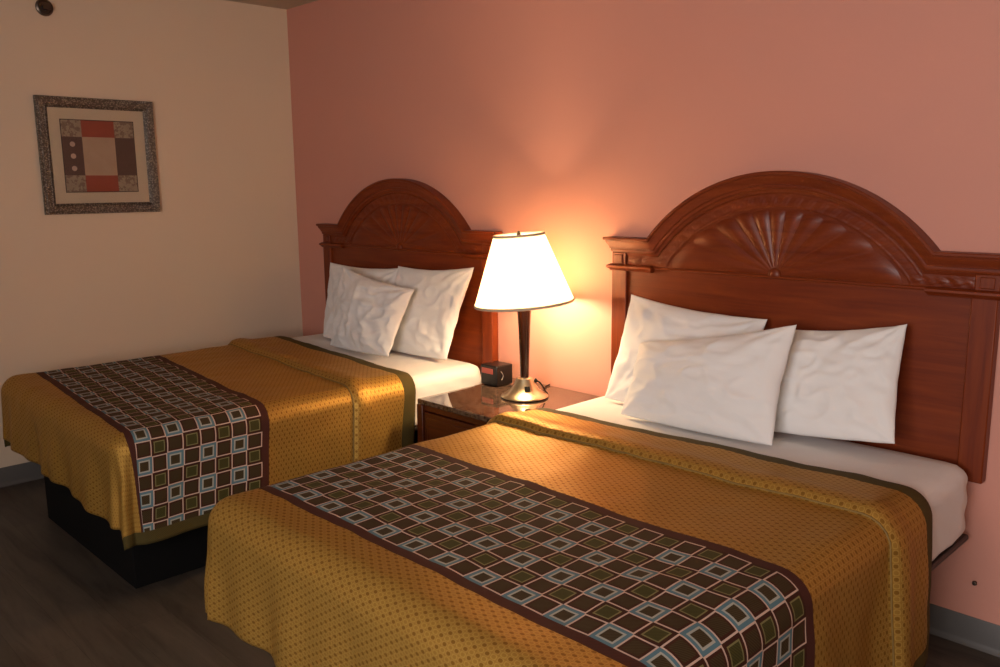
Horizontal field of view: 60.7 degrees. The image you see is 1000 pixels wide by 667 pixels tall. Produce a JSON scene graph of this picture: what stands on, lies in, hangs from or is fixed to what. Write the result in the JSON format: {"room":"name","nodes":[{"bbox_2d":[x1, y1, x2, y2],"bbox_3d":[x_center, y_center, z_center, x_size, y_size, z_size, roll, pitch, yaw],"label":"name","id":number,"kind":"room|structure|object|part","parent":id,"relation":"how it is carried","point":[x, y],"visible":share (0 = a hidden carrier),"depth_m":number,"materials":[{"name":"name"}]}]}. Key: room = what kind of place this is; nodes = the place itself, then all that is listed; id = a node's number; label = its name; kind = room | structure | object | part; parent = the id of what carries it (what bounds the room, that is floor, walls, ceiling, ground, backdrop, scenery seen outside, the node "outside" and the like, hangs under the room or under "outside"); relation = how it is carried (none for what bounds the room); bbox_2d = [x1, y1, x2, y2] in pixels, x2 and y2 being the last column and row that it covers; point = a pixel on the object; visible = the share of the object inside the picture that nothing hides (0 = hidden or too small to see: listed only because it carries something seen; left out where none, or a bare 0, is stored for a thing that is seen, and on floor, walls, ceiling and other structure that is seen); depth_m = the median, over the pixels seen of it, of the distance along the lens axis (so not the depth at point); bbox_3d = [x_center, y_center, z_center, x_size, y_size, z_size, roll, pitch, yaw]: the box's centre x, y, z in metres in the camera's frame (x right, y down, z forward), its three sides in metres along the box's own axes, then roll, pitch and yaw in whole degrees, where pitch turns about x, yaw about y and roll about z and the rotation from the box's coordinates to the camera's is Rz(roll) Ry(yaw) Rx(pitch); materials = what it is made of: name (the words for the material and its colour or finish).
{"room":"hotel room","nodes":[
{"label":"hotel room","id":0,"kind":"room"},
{"bbox_2d":[0,0,302,467],"bbox_3d":[-2.828,-0.398,3.672,4.400,2.440,0.100,-10,14,-44],"label":"wall","id":1,"kind":"structure","parent":0,"point":[218,264],"depth_m":4.54,"materials":[{"name":"beige paint"}]},
{"bbox_2d":[0,462,43,487],"bbox_3d":[-2.776,0.764,3.833,4.400,0.094,0.016,-10,14,-44],"label":"baseboard","id":2,"kind":"structure","parent":1,"relation":"attached to","point":[28,471],"depth_m":4.22,"materials":[{"name":"grey plastic"}]},
{"bbox_2d":[35,0,52,15],"bbox_3d":[-2.154,-1.549,4.051,0.080,0.080,0.044,-10,14,-44],"label":"sprinkler","id":3,"kind":"object","parent":1,"relation":"attached to","point":[43,7],"visible":1,"depth_m":4.05,"materials":[{"name":"metal"}]},
{"bbox_2d":[33,95,160,214],"bbox_3d":[-2.014,-0.893,4.308,0.566,0.566,0.026,-10,14,-44],"label":"framed picture","id":4,"kind":"object","parent":1,"relation":"attached to","point":[96,155],"visible":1,"depth_m":4.29,"materials":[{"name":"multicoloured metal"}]},
{"bbox_2d":[59,119,138,192],"bbox_3d":[-2.017,-0.893,4.311,0.356,0.356,0.002,-10,14,-44],"label":"print","id":5,"kind":"object","parent":4,"relation":"attached to","point":[96,155],"depth_m":4.31},
{"bbox_2d":[227,0,317,9],"bbox_3d":[-0.741,-1.303,1.340,4.600,0.100,6.100,-10,14,-44],"label":"ceiling","id":6,"kind":"structure","parent":0,"point":[282,4],"depth_m":4.76,"materials":[{"name":"paint"}]},
{"bbox_2d":[0,478,999,666],"bbox_3d":[-0.715,1.200,1.776,4.600,0.100,6.100,-10,14,-44],"label":"floor","id":7,"kind":"structure","parent":0,"point":[61,605],"depth_m":2.92,"materials":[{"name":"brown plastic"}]},
{"bbox_2d":[44,426,417,588],"bbox_3d":[-1.122,0.576,3.985,1.660,0.379,1.319,-10,14,-44],"label":"bed base","id":8,"kind":"object","parent":7,"relation":"on","point":[139,565],"visible":0.12,"depth_m":3.23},
{"bbox_2d":[293,333,481,425],"bbox_3d":[-1.141,0.278,3.924,1.704,0.221,1.344,-10,14,-44],"label":"mattress","id":9,"kind":"object","parent":8,"relation":"on","point":[431,376],"visible":0.21,"depth_m":3.97,"materials":[{"name":"white fabric"}]},
{"bbox_2d":[1,336,415,550],"bbox_3d":[-1.253,0.359,3.822,1.482,0.421,1.457,-10,14,-44],"label":"bedspread","id":10,"kind":"object","parent":9,"relation":"on","point":[149,446],"visible":0.99,"depth_m":3.33,"materials":[{"name":"gold fabric"}]},
{"bbox_2d":[323,262,397,337],"bbox_3d":[-0.775,-0.161,4.544,0.173,0.404,0.650,-10,14,-44],"label":"pillow","id":11,"kind":"object","parent":9,"relation":"on","point":[388,276],"visible":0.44,"depth_m":4.62,"materials":[{"name":"white fabric"}]},
{"bbox_2d":[330,266,413,356],"bbox_3d":[-0.664,-0.111,4.231,0.182,0.402,0.589,-10,14,-44],"label":"pillow","id":12,"kind":"object","parent":9,"relation":"on","point":[369,312],"visible":1,"depth_m":4.16,"materials":[{"name":"white fabric"}]},
{"bbox_2d":[391,266,473,359],"bbox_3d":[-0.366,-0.115,4.142,0.155,0.439,0.572,-10,14,-44],"label":"pillow","id":13,"kind":"object","parent":9,"relation":"on","point":[428,323],"visible":0.84,"depth_m":4.07,"materials":[{"name":"white fabric"}]},
{"bbox_2d":[417,378,599,442],"bbox_3d":[0.041,0.541,3.632,0.585,0.545,0.582,-10,14,-44],"label":"nightstand","id":14,"kind":"object","parent":7,"relation":"on","point":[444,414],"visible":0.12,"depth_m":3.54,"materials":[{"name":"brown wood"}]},
{"bbox_3d":[-0.144,0.442,3.432,0.011,0.129,0.458,-10,14,-44],"label":"raised panel","id":15,"kind":"part","parent":14,"relation":"part of","materials":[{"name":"brown wood"}]},
{"bbox_3d":[-0.039,0.423,3.534,0.296,0.169,0.498,-10,14,-44],"label":"drawer","id":16,"kind":"part","parent":14,"relation":"part of","materials":[{"name":"brown wood"}]},
{"bbox_2d":[481,361,511,386],"bbox_3d":[-0.015,0.182,3.838,0.104,0.094,0.104,-10,14,-44],"label":"alarm clock","id":17,"kind":"object","parent":14,"relation":"on","point":[495,373],"visible":1,"depth_m":3.80,"materials":[{"name":"black plastic"}]},
{"bbox_2d":[474,231,574,402],"bbox_3d":[0.107,-0.077,3.550,0.436,0.699,0.418,-10,14,-44],"label":"table lamp","id":18,"kind":"object","parent":14,"relation":"on","point":[522,274],"visible":1,"depth_m":3.39,"materials":[{"name":"white fabric"}]},
{"bbox_3d":[0.077,-0.402,3.487,0.214,0.027,0.214,-10,14,-44],"label":"shade trim","id":19,"kind":"part","parent":18,"relation":"part of","materials":[{"name":"gold metal"}]},
{"bbox_3d":[0.102,0.030,3.562,0.058,0.316,0.058,-10,14,-44],"label":"stem","id":20,"kind":"part","parent":18,"relation":"part of","materials":[{"name":"brown wood"}]},
{"bbox_3d":[0.099,-0.262,3.511,0.411,0.300,0.412,-10,14,-44],"label":"lamp shade","id":21,"kind":"part","parent":18,"relation":"part of","materials":[{"name":"white fabric"}]},
{"bbox_3d":[0.100,-0.129,3.535,0.417,0.042,0.418,-10,14,-44],"label":"shade trim","id":22,"kind":"part","parent":18,"relation":"part of","materials":[{"name":"gold metal"}]},
{"bbox_3d":[0.197,0.214,3.689,0.045,0.075,0.229,2,10,16],"label":"cord","id":23,"kind":"part","parent":18,"relation":"part of","materials":[{"name":"black plastic"}]},
{"bbox_2d":[932,533,968,570],"bbox_3d":[0.337,0.822,2.487,1.703,0.379,1.339,-10,14,-44],"label":"bed base","id":24,"kind":"object","parent":7,"relation":"on","point":[963,538],"visible":0.11,"depth_m":2.46,"materials":[{"name":"black wood"}]},
{"bbox_2d":[556,396,967,560],"bbox_3d":[0.315,0.523,2.428,1.747,0.222,1.358,-10,14,-44],"label":"mattress","id":25,"kind":"object","parent":24,"relation":"on","point":[942,484],"visible":0.2,"depth_m":2.56,"materials":[{"name":"white fabric"}]},
{"bbox_2d":[204,408,932,666],"bbox_3d":[0.169,0.640,2.290,1.461,0.483,1.529,-10,14,-44],"label":"bedspread","id":26,"kind":"object","parent":25,"relation":"on","point":[539,537],"visible":1,"depth_m":2.02,"materials":[{"name":"gold fabric"}]},
{"bbox_2d":[604,294,766,401],"bbox_3d":[0.656,0.083,3.103,0.184,0.392,0.587,-10,14,-44],"label":"pillow","id":27,"kind":"object","parent":25,"relation":"on","point":[647,320],"visible":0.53,"depth_m":3.16,"materials":[{"name":"white fabric"}]},
{"bbox_2d":[621,325,795,445],"bbox_3d":[0.675,0.133,2.879,0.186,0.372,0.603,-10,14,-44],"label":"pillow","id":28,"kind":"object","parent":25,"relation":"on","point":[727,386],"visible":1,"depth_m":2.78,"materials":[{"name":"white fabric"}]},
{"bbox_2d":[774,324,906,443],"bbox_3d":[1.044,0.145,2.709,0.176,0.381,0.468,-10,14,-44],"label":"pillow","id":29,"kind":"object","parent":25,"relation":"on","point":[842,385],"visible":0.78,"depth_m":2.64,"materials":[{"name":"white fabric"}]},
{"bbox_2d":[287,0,999,624],"bbox_3d":[0.878,-0.338,3.107,0.100,2.440,6.100,-10,14,-44],"label":"wall","id":30,"kind":"structure","parent":0,"point":[580,123],"depth_m":3.36,"materials":[{"name":"pink paint"}]},
{"bbox_2d":[316,179,502,373],"bbox_3d":[-0.520,-0.333,4.441,0.059,0.930,1.466,-10,14,-44],"label":"headboard","id":31,"kind":"object","parent":30,"relation":"attached to","point":[389,223],"visible":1,"depth_m":4.28,"materials":[{"name":"brown wood"}]},
{"bbox_3d":[-0.976,-0.232,4.945,0.040,0.568,0.072,-10,14,-44],"label":"post","id":32,"kind":"part","parent":31,"relation":"part of","materials":[{"name":"brown wood"}]},
{"bbox_3d":[-0.946,-0.501,4.854,0.054,0.028,0.218,-10,14,-44],"label":"molding","id":33,"kind":"part","parent":31,"relation":"part of","materials":[{"name":"brown wood"}]},
{"bbox_3d":[-0.523,-0.635,4.388,0.059,0.316,1.466,-10,14,-44],"label":"cornice","id":34,"kind":"part","parent":31,"relation":"part of","materials":[{"name":"brown wood"}]},
{"bbox_3d":[-0.093,-0.360,3.996,0.054,0.028,0.218,-10,14,-44],"label":"molding","id":35,"kind":"part","parent":31,"relation":"part of","materials":[{"name":"brown wood"}]},
{"bbox_3d":[-0.048,-0.079,4.011,0.040,0.568,0.072,-10,14,-44],"label":"post","id":36,"kind":"part","parent":31,"relation":"part of","materials":[{"name":"brown wood"}]},
{"bbox_2d":[602,171,999,483],"bbox_3d":[0.947,-0.090,2.964,0.059,0.930,1.466,-10,14,-44],"label":"headboard","id":37,"kind":"object","parent":30,"relation":"attached to","point":[805,250],"visible":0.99,"depth_m":2.76,"materials":[{"name":"brown wood"}]},
{"bbox_3d":[0.491,0.010,3.469,0.040,0.568,0.072,-10,14,-44],"label":"post","id":38,"kind":"part","parent":37,"relation":"part of","materials":[{"name":"brown wood"}]},
{"bbox_3d":[0.521,-0.259,3.378,0.054,0.028,0.218,-10,14,-44],"label":"molding","id":39,"kind":"part","parent":37,"relation":"part of","materials":[{"name":"brown wood"}]},
{"bbox_3d":[0.944,-0.393,2.911,0.059,0.316,1.466,-10,14,-44],"label":"cornice","id":40,"kind":"part","parent":37,"relation":"part of","materials":[{"name":"brown wood"}]},
{"bbox_3d":[1.374,-0.118,2.519,0.054,0.028,0.218,-10,14,-44],"label":"molding","id":41,"kind":"part","parent":37,"relation":"part of","materials":[{"name":"brown wood"}]},
{"bbox_3d":[1.419,0.163,2.534,0.040,0.568,0.072,-10,14,-44],"label":"post","id":42,"kind":"part","parent":37,"relation":"part of","materials":[{"name":"brown wood"}]},
{"bbox_2d":[929,603,999,656],"bbox_3d":[0.849,0.825,3.268,0.016,0.094,5.900,-10,14,-44],"label":"baseboard","id":43,"kind":"structure","parent":30,"relation":"attached to","point":[975,633],"depth_m":2.67,"materials":[{"name":"grey plastic"}]}
]}

